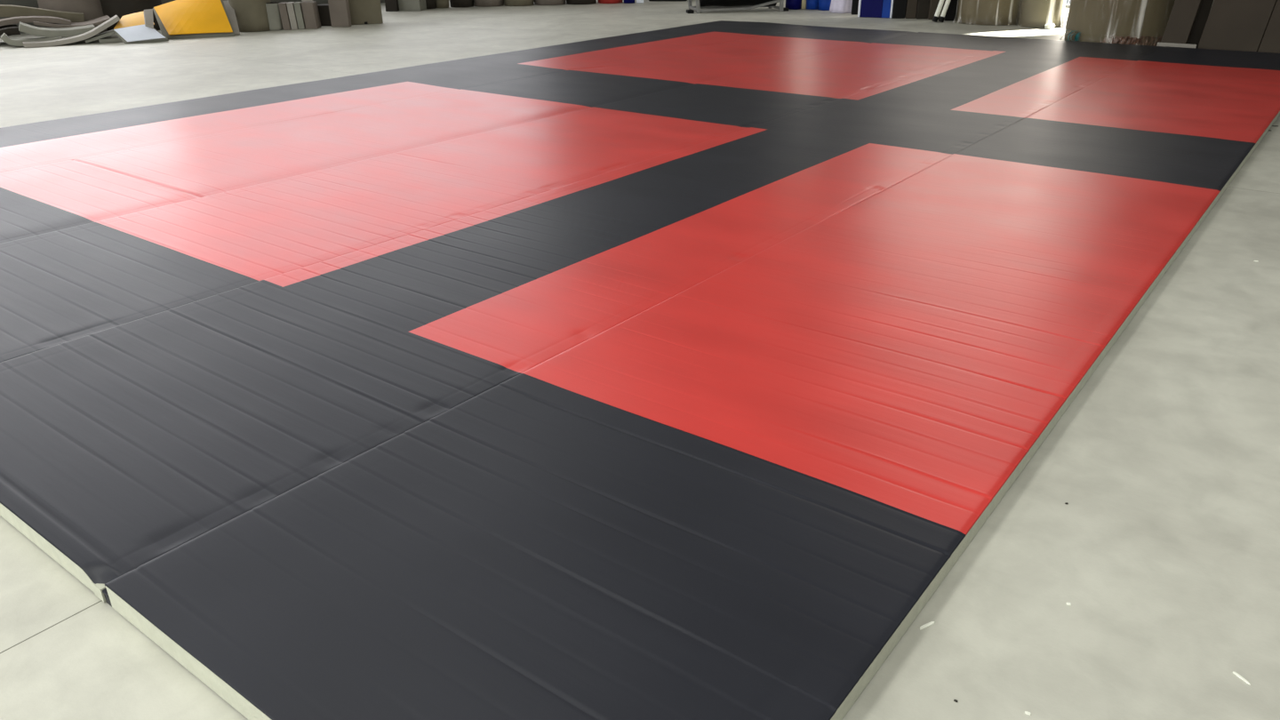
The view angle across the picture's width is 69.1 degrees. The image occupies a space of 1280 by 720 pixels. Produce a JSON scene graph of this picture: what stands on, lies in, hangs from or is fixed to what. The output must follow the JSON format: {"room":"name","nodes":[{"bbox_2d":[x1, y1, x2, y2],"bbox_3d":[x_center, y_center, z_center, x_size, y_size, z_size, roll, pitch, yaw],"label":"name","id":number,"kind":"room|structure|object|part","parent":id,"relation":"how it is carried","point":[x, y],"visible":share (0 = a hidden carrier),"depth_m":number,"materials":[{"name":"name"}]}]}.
{"room":"exercise studio","nodes":[
{"label":"exercise studio","id":0,"kind":"room"},
{"bbox_2d":[0,0,384,33],"bbox_3d":[-11.104,-8.760,13.183,0.200,8.000,29.500,18,31,33],"label":"wall","id":1,"kind":"structure","parent":0,"point":[23,3],"depth_m":15.61,"materials":[{"name":"paint"}]},
{"bbox_2d":[0,0,1279,719],"bbox_3d":[-0.165,-1.656,7.355,27.600,0.100,29.900,18,31,33],"label":"floor","id":2,"kind":"structure","parent":0,"point":[1164,550],"depth_m":2.69,"materials":[{"name":"concrete"}]},
{"bbox_2d":[0,24,20,38],"bbox_3d":[-9.761,-4.919,13.988,0.717,0.178,0.608,-17,29,-30],"label":"sheet","id":3,"kind":"object","parent":2,"relation":"on","point":[8,29],"visible":0.91,"depth_m":13.89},
{"bbox_2d":[0,16,71,26],"bbox_3d":[-9.447,-5.139,14.204,1.315,0.204,0.362,-15,29,-29],"label":"sheet","id":4,"kind":"object","parent":3,"relation":"on","point":[22,19],"visible":0.98,"depth_m":14.14,"materials":[{"name":"grey"}]},
{"bbox_2d":[0,32,62,46],"bbox_3d":[-9.079,-4.801,13.873,0.775,0.184,0.304,-15,29,-28],"label":"sheet","id":5,"kind":"object","parent":2,"relation":"on","point":[16,42],"visible":0.79,"depth_m":13.72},
{"bbox_2d":[18,21,95,37],"bbox_3d":[-8.898,-5.066,14.192,1.018,0.228,0.607,-15,29,-27],"label":"sheet","id":6,"kind":"object","parent":5,"relation":"on","point":[36,30],"visible":0.91,"depth_m":13.99,"materials":[{"name":"grey"}]},
{"bbox_2d":[33,15,110,27],"bbox_3d":[-8.904,-5.303,14.588,1.073,0.138,0.708,-14,28,-27],"label":"sheet","id":7,"kind":"object","parent":6,"relation":"on","point":[100,20],"visible":0.66,"depth_m":14.43,"materials":[{"name":"grey"}]},
{"bbox_2d":[0,4,84,22],"bbox_3d":[-9.527,-5.388,14.520,1.462,0.348,0.315,-15,29,-28],"label":"sheet","id":8,"kind":"object","parent":7,"relation":"on","point":[5,10],"visible":0.65,"depth_m":14.44,"materials":[{"name":"grey"}]},
{"bbox_2d":[23,15,119,47],"bbox_3d":[-8.519,-4.940,13.948,1.346,0.386,0.263,-14,28,-27],"label":"sheet","id":9,"kind":"object","parent":2,"relation":"on","point":[109,22],"visible":1,"depth_m":13.92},
{"bbox_2d":[36,0,107,33],"bbox_3d":[-9.395,-5.961,15.397,1.037,1.012,1.040,18,31,33],"label":"roll","id":10,"kind":"object","parent":2,"relation":"on","point":[91,9],"visible":0.32,"depth_m":15.06,"materials":[{"name":"beige plastic"}]},
{"bbox_2d":[84,30,114,42],"bbox_3d":[-8.252,-4.957,14.210,0.447,0.164,0.302,-14,28,-26],"label":"sheet","id":11,"kind":"object","parent":2,"relation":"on","point":[110,32],"visible":0.85,"depth_m":14.10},
{"bbox_2d":[98,35,122,42],"bbox_3d":[-8.178,-4.968,14.374,0.338,0.060,0.503,-14,28,-26],"label":"sheet","id":12,"kind":"object","parent":2,"relation":"on","point":[110,38],"visible":0.7,"depth_m":14.19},
{"bbox_2d":[100,0,161,31],"bbox_3d":[-8.690,-6.129,15.741,1.035,1.012,1.040,18,31,33],"label":"roll","id":13,"kind":"object","parent":2,"relation":"on","point":[110,8],"visible":0.31,"depth_m":15.38,"materials":[{"name":"plastic"}]},
{"bbox_2d":[112,11,168,43],"bbox_3d":[-7.691,-5.064,14.204,0.632,0.437,0.912,-22,32,-37],"label":"mat","id":14,"kind":"object","parent":2,"relation":"on","point":[131,28],"visible":0.91,"depth_m":14.09,"materials":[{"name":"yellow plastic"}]},
{"bbox_2d":[143,8,153,28],"bbox_3d":[-7.475,-5.196,14.168,0.140,0.262,0.355,-11,27,-21],"label":"sheet","id":15,"kind":"object","parent":14,"relation":"on","point":[148,18],"visible":1,"depth_m":14.14,"materials":[{"name":"grey"}]},
{"bbox_2d":[152,0,234,39],"bbox_3d":[-7.127,-5.509,14.802,1.113,0.688,0.786,-11,27,-22],"label":"mat","id":16,"kind":"object","parent":2,"relation":"on","point":[177,19],"visible":0.98,"depth_m":14.73,"materials":[{"name":"plastic"}]},
{"bbox_2d":[223,0,239,35],"bbox_3d":[-6.674,-5.571,15.152,0.218,0.501,0.821,-13,28,-25],"label":"sheet","id":17,"kind":"object","parent":2,"relation":"on","point":[230,11],"visible":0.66,"depth_m":15.16,"materials":[{"name":"grey"}]},
{"bbox_2d":[228,0,270,31],"bbox_3d":[-6.515,-6.251,15.368,0.658,1.512,0.663,18,31,33],"label":"roll","id":18,"kind":"object","parent":2,"relation":"on","point":[252,15],"visible":0.74,"depth_m":15.33,"materials":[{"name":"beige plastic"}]},
{"bbox_2d":[265,1,283,30],"bbox_3d":[-6.173,-5.779,15.626,0.289,0.432,0.290,18,31,33],"label":"roll","id":19,"kind":"object","parent":2,"relation":"on","point":[275,21],"visible":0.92,"depth_m":15.53,"materials":[{"name":"grey plastic"}]},
{"bbox_2d":[278,1,291,30],"bbox_3d":[-5.985,-5.814,15.716,0.135,0.417,0.299,-4,25,-8],"label":"board","id":20,"kind":"object","parent":2,"relation":"on","point":[283,8],"visible":0.9,"depth_m":15.59,"materials":[{"name":"grey"}]},
{"bbox_2d":[286,1,298,29],"bbox_3d":[-5.879,-5.835,15.757,0.121,0.417,0.299,-5,26,-10],"label":"board","id":21,"kind":"object","parent":2,"relation":"on","point":[290,5],"visible":0.9,"depth_m":15.63,"materials":[{"name":"beige wood"}]},
{"bbox_2d":[293,1,305,29],"bbox_3d":[-5.775,-5.856,15.801,0.121,0.417,0.299,-5,26,-10],"label":"board","id":22,"kind":"object","parent":2,"relation":"on","point":[298,9],"visible":0.9,"depth_m":15.68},
{"bbox_2d":[300,0,321,28],"bbox_3d":[-5.608,-5.885,15.859,0.214,0.417,0.299,-2,25,-3],"label":"board","id":23,"kind":"object","parent":2,"relation":"on","point":[310,12],"visible":1,"depth_m":15.75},
{"bbox_2d":[317,4,331,25],"bbox_3d":[-5.487,-6.050,16.302,0.241,0.337,0.318,2,25,5],"label":"board","id":24,"kind":"object","parent":2,"relation":"on","point":[324,11],"visible":0.48,"depth_m":16.17,"materials":[{"name":"black"}]},
{"bbox_2d":[328,0,351,26],"bbox_3d":[-5.175,-6.365,15.838,0.317,1.297,0.116,2,25,5],"label":"board","id":25,"kind":"object","parent":2,"relation":"on","point":[340,13],"visible":1,"depth_m":15.97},
{"bbox_2d":[348,0,383,24],"bbox_3d":[-4.906,-6.576,16.280,0.592,1.297,0.246,-13,28,-24],"label":"board","id":26,"kind":"object","parent":2,"relation":"on","point":[361,11],"visible":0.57,"depth_m":16.38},
{"bbox_2d":[384,0,399,11],"bbox_3d":[-5.037,-7.726,18.733,0.243,1.297,0.276,2,25,6],"label":"board","id":27,"kind":"object","parent":2,"relation":"on","point":[391,5],"visible":1,"depth_m":18.85,"materials":[{"name":"brown wood"}]},
{"bbox_2d":[0,20,812,172],"bbox_3d":[-2.021,-3.207,10.477,1.767,0.087,13.458,18,31,33],"label":"strip","id":28,"kind":"object","parent":2,"relation":"on","point":[45,142],"visible":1,"depth_m":9.01,"materials":[{"name":"black plastic"}]},
{"bbox_3d":[-3.467,-2.080,8.035,0.812,0.024,4.395,18,31,33],"label":"colour panel","id":29,"kind":"part","parent":28,"relation":"part of","materials":[{"name":"red plastic"}]},
{"bbox_3d":[0.154,-4.130,12.331,0.812,0.026,4.263,18,31,33],"label":"colour panel","id":30,"kind":"part","parent":28,"relation":"part of","materials":[{"name":"red plastic"}]},
{"bbox_2d":[398,0,426,10],"bbox_3d":[-4.688,-7.804,18.892,0.486,1.297,0.496,2,25,6],"label":"board","id":31,"kind":"object","parent":2,"relation":"on","point":[403,4],"visible":1,"depth_m":18.91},
{"bbox_2d":[425,0,436,8],"bbox_3d":[-4.441,-7.942,19.161,0.345,1.312,0.346,18,31,33],"label":"roll","id":32,"kind":"object","parent":2,"relation":"on","point":[430,4],"visible":0.61,"depth_m":19.28,"materials":[{"name":"plastic"}]},
{"bbox_2d":[435,0,449,7],"bbox_3d":[-4.177,-8.020,19.321,0.307,1.312,0.307,18,31,33],"label":"roll","id":33,"kind":"object","parent":2,"relation":"on","point":[439,4],"visible":0.92,"depth_m":19.45,"materials":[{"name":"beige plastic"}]},
{"bbox_2d":[0,25,917,243],"bbox_3d":[-0.620,-2.761,9.509,1.747,0.078,13.458,18,31,33],"label":"strip","id":34,"kind":"object","parent":2,"relation":"on","point":[54,196],"visible":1,"depth_m":7.34,"materials":[{"name":"black plastic"}]},
{"bbox_3d":[-2.446,-1.751,7.332,1.747,0.024,4.395,18,31,33],"label":"colour panel","id":35,"kind":"part","parent":34,"relation":"part of","materials":[{"name":"red plastic"}]},
{"bbox_3d":[1.175,-3.804,11.626,1.747,0.019,4.263,18,31,33],"label":"colour panel","id":36,"kind":"part","parent":34,"relation":"part of","materials":[{"name":"red plastic"}]},
{"bbox_2d":[449,0,473,7],"bbox_3d":[-3.801,-8.135,19.559,0.494,1.312,0.494,18,31,33],"label":"roll","id":37,"kind":"object","parent":2,"relation":"on","point":[453,3],"visible":1,"depth_m":19.62,"materials":[{"name":"plastic"}]},
{"bbox_2d":[472,0,503,7],"bbox_3d":[-3.265,-8.233,19.756,0.658,1.312,0.660,18,31,33],"label":"roll","id":38,"kind":"object","parent":2,"relation":"on","point":[476,3],"visible":0.99,"depth_m":19.75,"materials":[{"name":"beige plastic"}]},
{"bbox_2d":[0,32,1029,362],"bbox_3d":[0.731,-2.336,8.574,1.642,0.078,13.458,18,31,33],"label":"strip","id":39,"kind":"object","parent":2,"relation":"on","point":[57,287],"visible":1,"depth_m":5.62,"materials":[{"name":"black plastic"}]},
{"bbox_3d":[-1.101,-1.326,6.388,1.642,0.015,4.402,18,31,33],"label":"colour panel","id":40,"kind":"part","parent":39,"relation":"part of","materials":[{"name":"red plastic"}]},
{"bbox_3d":[2.526,-3.381,10.689,1.642,0.015,4.263,18,31,33],"label":"colour panel","id":41,"kind":"part","parent":39,"relation":"part of","materials":[{"name":"red plastic"}]},
{"bbox_2d":[504,0,534,6],"bbox_3d":[-2.622,-8.267,19.814,0.659,1.312,0.660,18,31,33],"label":"roll","id":42,"kind":"object","parent":2,"relation":"on","point":[508,3],"visible":1,"depth_m":19.81,"materials":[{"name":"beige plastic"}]},
{"bbox_2d":[534,0,566,5],"bbox_3d":[-1.965,-8.349,19.976,0.704,1.312,0.702,18,31,33],"label":"roll","id":43,"kind":"object","parent":2,"relation":"on","point":[536,2],"visible":1,"depth_m":19.96,"materials":[{"name":"beige plastic"}]},
{"bbox_2d":[566,0,596,4],"bbox_3d":[-1.292,-8.396,20.062,0.664,1.312,0.664,18,31,33],"label":"roll","id":44,"kind":"object","parent":2,"relation":"on","point":[569,2],"visible":1,"depth_m":20.07,"materials":[{"name":"plastic"}]},
{"bbox_2d":[0,38,1165,606],"bbox_3d":[2.052,-1.919,7.657,1.674,0.080,13.460,18,31,33],"label":"strip","id":45,"kind":"object","parent":2,"relation":"on","point":[124,445],"visible":0.99,"depth_m":3.88,"materials":[{"name":"black plastic"}]},
{"bbox_3d":[-0.374,-1.107,5.897,0.160,0.010,4.395,18,31,33],"label":"colour panel","id":46,"kind":"part","parent":45,"relation":"part of","materials":[{"name":"red plastic"}]},
{"bbox_3d":[0.640,-0.783,5.197,0.640,0.016,4.395,18,31,33],"label":"colour panel","id":47,"kind":"part","parent":45,"relation":"part of","materials":[{"name":"red plastic"}]},
{"bbox_3d":[3.245,-3.158,10.189,0.160,0.010,4.263,18,31,33],"label":"colour panel","id":48,"kind":"part","parent":45,"relation":"part of","materials":[{"name":"red plastic"}]},
{"bbox_3d":[4.259,-2.834,9.489,0.640,0.014,4.263,18,31,33],"label":"colour panel","id":49,"kind":"part","parent":45,"relation":"part of","materials":[{"name":"red plastic"}]},
{"bbox_2d":[597,0,623,3],"bbox_3d":[-0.663,-8.409,20.195,0.566,1.212,0.562,18,31,33],"label":"roll","id":50,"kind":"object","parent":2,"relation":"on","point":[598,1],"visible":1,"depth_m":20.22,"materials":[{"name":"red plastic"}]},
{"bbox_2d":[624,0,634,3],"bbox_3d":[-0.239,-8.353,20.066,0.250,1.212,0.250,18,31,33],"label":"roll","id":51,"kind":"object","parent":2,"relation":"on","point":[625,1],"visible":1,"depth_m":20.21,"materials":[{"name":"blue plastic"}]},
{"bbox_2d":[648,0,687,0],"bbox_3d":[0.641,-8.320,20.821,0.835,0.497,0.499,3,25,7],"label":"crate","id":52,"kind":"object","parent":2,"relation":"on","point":[649,0],"visible":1,"depth_m":20.70,"materials":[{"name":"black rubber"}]},
{"bbox_2d":[104,46,1279,719],"bbox_3d":[3.382,-1.501,6.737,1.661,0.081,13.458,18,31,33],"label":"strip","id":53,"kind":"object","parent":2,"relation":"on","point":[736,497],"visible":1,"depth_m":2.79,"materials":[{"name":"black plastic"}]},
{"bbox_3d":[1.553,-0.489,4.557,1.660,0.022,4.395,18,31,33],"label":"colour panel","id":54,"kind":"part","parent":53,"relation":"part of","materials":[{"name":"red plastic"}]},
{"bbox_3d":[5.177,-2.544,8.854,1.660,0.023,4.263,18,31,33],"label":"colour panel","id":55,"kind":"part","parent":53,"relation":"part of","materials":[{"name":"red plastic"}]},
{"bbox_2d":[686,0,788,13],"bbox_3d":[1.849,-7.110,18.222,2.002,0.505,0.830,-4,25,-8],"label":"frame","id":56,"kind":"object","parent":2,"relation":"on","point":[697,8],"visible":0.92,"depth_m":17.97,"materials":[{"name":"grey metal"}]},
{"bbox_3d":[0.979,-7.213,18.458,0.127,0.505,0.060,-4,25,-8],"label":"leg","id":57,"kind":"part","parent":56,"relation":"part of","materials":[{"name":"grey metal"}]},
{"bbox_3d":[1.094,-6.890,17.769,0.127,0.505,0.060,-4,25,-8],"label":"leg","id":58,"kind":"part","parent":56,"relation":"part of","materials":[{"name":"grey metal"}]},
{"bbox_3d":[1.649,-6.758,17.924,0.999,0.070,0.060,-4,25,-8],"label":"rail","id":59,"kind":"part","parent":56,"relation":"part of","materials":[{"name":"grey metal"}]},
{"bbox_3d":[1.821,-7.083,18.637,1.573,0.050,0.060,-4,25,-8],"label":"rail","id":60,"kind":"part","parent":56,"relation":"part of","materials":[{"name":"grey metal"}]},
{"bbox_2d":[699,0,776,7],"bbox_3d":[1.898,-7.188,18.188,1.523,0.531,0.566,-4,25,-8],"label":"roll","id":61,"kind":"object","parent":56,"relation":"on","point":[702,3],"visible":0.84,"depth_m":18.09,"materials":[{"name":"black rubber"}]},
{"bbox_3d":[2.408,-6.880,17.993,0.619,0.176,0.060,-4,25,-8],"label":"rail","id":62,"kind":"part","parent":56,"relation":"part of","materials":[{"name":"grey metal"}]},
{"bbox_3d":[2.746,-6.910,18.036,0.070,0.279,0.060,-4,25,-8],"label":"leg","id":63,"kind":"part","parent":56,"relation":"part of","materials":[{"name":"grey metal"}]},
{"bbox_2d":[785,0,801,9],"bbox_3d":[3.053,-7.643,18.250,0.327,1.412,0.325,18,31,33],"label":"roll","id":64,"kind":"object","parent":2,"relation":"on","point":[791,4],"visible":0.9,"depth_m":18.39,"materials":[{"name":"blue plastic"}]},
{"bbox_2d":[801,0,806,8],"bbox_3d":[3.249,-7.553,18.290,0.136,1.212,0.134,18,31,33],"label":"roll","id":65,"kind":"object","parent":2,"relation":"on","point":[804,2],"visible":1,"depth_m":18.45,"materials":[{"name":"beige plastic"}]},
{"bbox_2d":[806,0,818,9],"bbox_3d":[3.423,-7.617,18.188,0.270,1.412,0.268,18,31,33],"label":"roll","id":66,"kind":"object","parent":2,"relation":"on","point":[811,4],"visible":0.85,"depth_m":18.35,"materials":[{"name":"blue plastic"}]},
{"bbox_2d":[817,0,831,10],"bbox_3d":[3.649,-7.527,17.991,0.304,1.412,0.303,18,31,33],"label":"roll","id":67,"kind":"object","parent":2,"relation":"on","point":[823,4],"visible":0.63,"depth_m":18.14,"materials":[{"name":"blue fabric"}]},
{"bbox_2d":[829,0,859,13],"bbox_3d":[3.901,-7.187,17.569,0.566,1.150,0.573,5,26,11],"label":"cloth sack","id":68,"kind":"object","parent":2,"relation":"on","point":[837,6],"visible":0.66,"depth_m":17.57,"materials":[{"name":"white fabric"}]},
{"bbox_2d":[851,0,858,14],"bbox_3d":[4.002,-7.096,17.086,0.114,1.397,0.099,2,25,6],"label":"board","id":69,"kind":"object","parent":2,"relation":"on","point":[855,3],"visible":0.95,"depth_m":17.29,"materials":[{"name":"black rubber"}]},
{"bbox_2d":[857,0,894,17],"bbox_3d":[4.238,-6.907,16.443,0.604,1.597,0.110,10,27,22],"label":"panel","id":70,"kind":"object","parent":2,"relation":"on","point":[867,8],"visible":1,"depth_m":16.67,"materials":[{"name":"blue plastic"}]},
{"bbox_2d":[891,0,906,18],"bbox_3d":[4.631,-6.801,16.326,0.262,1.497,0.208,2,25,5],"label":"board","id":71,"kind":"object","parent":2,"relation":"on","point":[899,10],"visible":1,"depth_m":16.50,"materials":[{"name":"black rubber"}]},
{"bbox_2d":[904,0,917,18],"bbox_3d":[4.823,-6.780,16.277,0.199,1.497,0.208,2,25,5],"label":"board","id":72,"kind":"object","parent":2,"relation":"on","point":[911,4],"visible":1,"depth_m":16.45,"materials":[{"name":"brown wood"}]},
{"bbox_2d":[915,0,929,18],"bbox_3d":[5.004,-6.745,16.199,0.229,1.497,0.208,2,25,5],"label":"board","id":73,"kind":"object","parent":2,"relation":"on","point":[923,5],"visible":1,"depth_m":16.37,"materials":[{"name":"brown wood"}]},
{"bbox_2d":[919,621,934,629],"bbox_3d":[0.708,0.654,2.294,0.052,0.003,0.008,-14,28,-26],"label":"paper scrap","id":74,"kind":"object","parent":2,"relation":"on","point":[926,625],"visible":1,"depth_m":2.29,"materials":[{"name":"white paper"}]},
{"bbox_2d":[928,0,945,19],"bbox_3d":[5.220,-6.694,16.087,0.288,1.497,0.208,2,25,5],"label":"board","id":75,"kind":"object","parent":2,"relation":"on","point":[933,4],"visible":0.43,"depth_m":16.25,"materials":[{"name":"brown wood"}]},
{"bbox_2d":[932,0,944,22],"bbox_3d":[5.177,-6.269,15.725,0.408,1.036,0.092,-11,27,-20],"label":"pipe","id":76,"kind":"object","parent":2,"relation":"on","point":[940,3],"visible":1,"depth_m":15.81,"materials":[{"name":"white metal"}]},
{"bbox_2d":[937,0,951,22],"bbox_3d":[5.272,-6.258,15.699,0.408,1.036,0.092,-11,27,-20],"label":"pipe","id":77,"kind":"object","parent":2,"relation":"on","point":[941,18],"visible":1,"depth_m":15.78,"materials":[{"name":"white metal"}]},
{"bbox_2d":[944,0,959,20],"bbox_3d":[5.409,-6.590,15.861,0.255,1.497,0.208,2,25,5],"label":"board","id":78,"kind":"object","parent":2,"relation":"on","point":[951,14],"visible":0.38,"depth_m":16.03,"materials":[{"name":"black rubber"}]},
{"bbox_2d":[952,0,1022,25],"bbox_3d":[5.944,-6.464,15.444,1.195,1.612,1.233,18,31,33],"label":"roll","id":79,"kind":"object","parent":2,"relation":"on","point":[989,12],"visible":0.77,"depth_m":15.28,"materials":[{"name":"fabric"}]},
{"bbox_2d":[1018,0,1066,28],"bbox_3d":[6.522,-6.180,14.827,0.762,1.612,0.733,18,31,33],"label":"roll","id":80,"kind":"object","parent":2,"relation":"on","point":[1034,13],"visible":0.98,"depth_m":14.84,"materials":[{"name":"beige fabric"}]},
{"bbox_2d":[1044,23,1055,29],"bbox_3d":[6.507,-5.311,14.772,0.149,0.089,0.184,18,31,33],"label":"scrap","id":81,"kind":"object","parent":2,"relation":"on","point":[1050,26],"visible":1,"depth_m":14.72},
{"bbox_2d":[1060,29,1080,41],"bbox_3d":[6.043,-4.498,12.940,0.353,0.180,0.110,4,25,9],"label":"bundle","id":82,"kind":"object","parent":2,"relation":"on","point":[1076,37],"visible":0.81,"depth_m":12.93,"materials":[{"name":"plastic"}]},
{"bbox_2d":[1064,0,1175,45],"bbox_3d":[6.701,-5.288,12.805,1.501,1.712,1.450,18,31,33],"label":"roll","id":83,"kind":"object","parent":2,"relation":"on","point":[1095,20],"visible":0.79,"depth_m":12.50,"materials":[{"name":"fabric"}]},
{"bbox_2d":[1100,35,1162,46],"bbox_3d":[6.556,-4.375,12.702,1.051,0.152,0.443,11,28,23],"label":"wrapping","id":84,"kind":"object","parent":2,"relation":"on","point":[1142,40],"visible":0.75,"depth_m":12.53,"materials":[{"name":"clear plastic"}]},
{"bbox_2d":[1156,42,1196,47],"bbox_3d":[6.967,-4.061,12.084,0.457,0.102,0.019,18,31,33],"label":"strip","id":85,"kind":"object","parent":2,"relation":"on","point":[1185,45],"visible":0.42,"depth_m":12.06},
{"bbox_2d":[1160,0,1202,43],"bbox_3d":[7.100,-4.931,11.822,0.482,1.897,0.264,18,31,33],"label":"board","id":86,"kind":"object","parent":2,"relation":"on","point":[1184,13],"visible":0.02,"depth_m":12.02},
{"bbox_2d":[1187,0,1213,47],"bbox_3d":[7.314,-4.956,11.871,0.423,1.897,0.174,-13,28,-24],"label":"board","id":87,"kind":"object","parent":2,"relation":"on","point":[1199,25],"visible":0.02,"depth_m":12.05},
{"bbox_2d":[1197,0,1277,51],"bbox_3d":[7.592,-4.771,11.470,0.857,1.897,0.269,18,31,33],"label":"board","id":88,"kind":"object","parent":2,"relation":"on","point":[1231,25],"visible":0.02,"depth_m":11.67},
{"bbox_2d":[1232,671,1250,685],"bbox_3d":[1.375,0.727,2.125,0.006,0.003,0.044,-10,27,-19],"label":"paper scrap","id":89,"kind":"object","parent":2,"relation":"on","point":[1234,672],"visible":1,"depth_m":2.12,"materials":[{"name":"white paper"}]},
{"bbox_2d":[1257,0,1279,53],"bbox_3d":[8.175,-4.579,11.049,1.003,1.897,0.280,18,31,33],"label":"board","id":90,"kind":"object","parent":2,"relation":"on","point":[1270,43],"visible":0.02,"depth_m":11.48,"materials":[{"name":"brown wood"}]}
]}

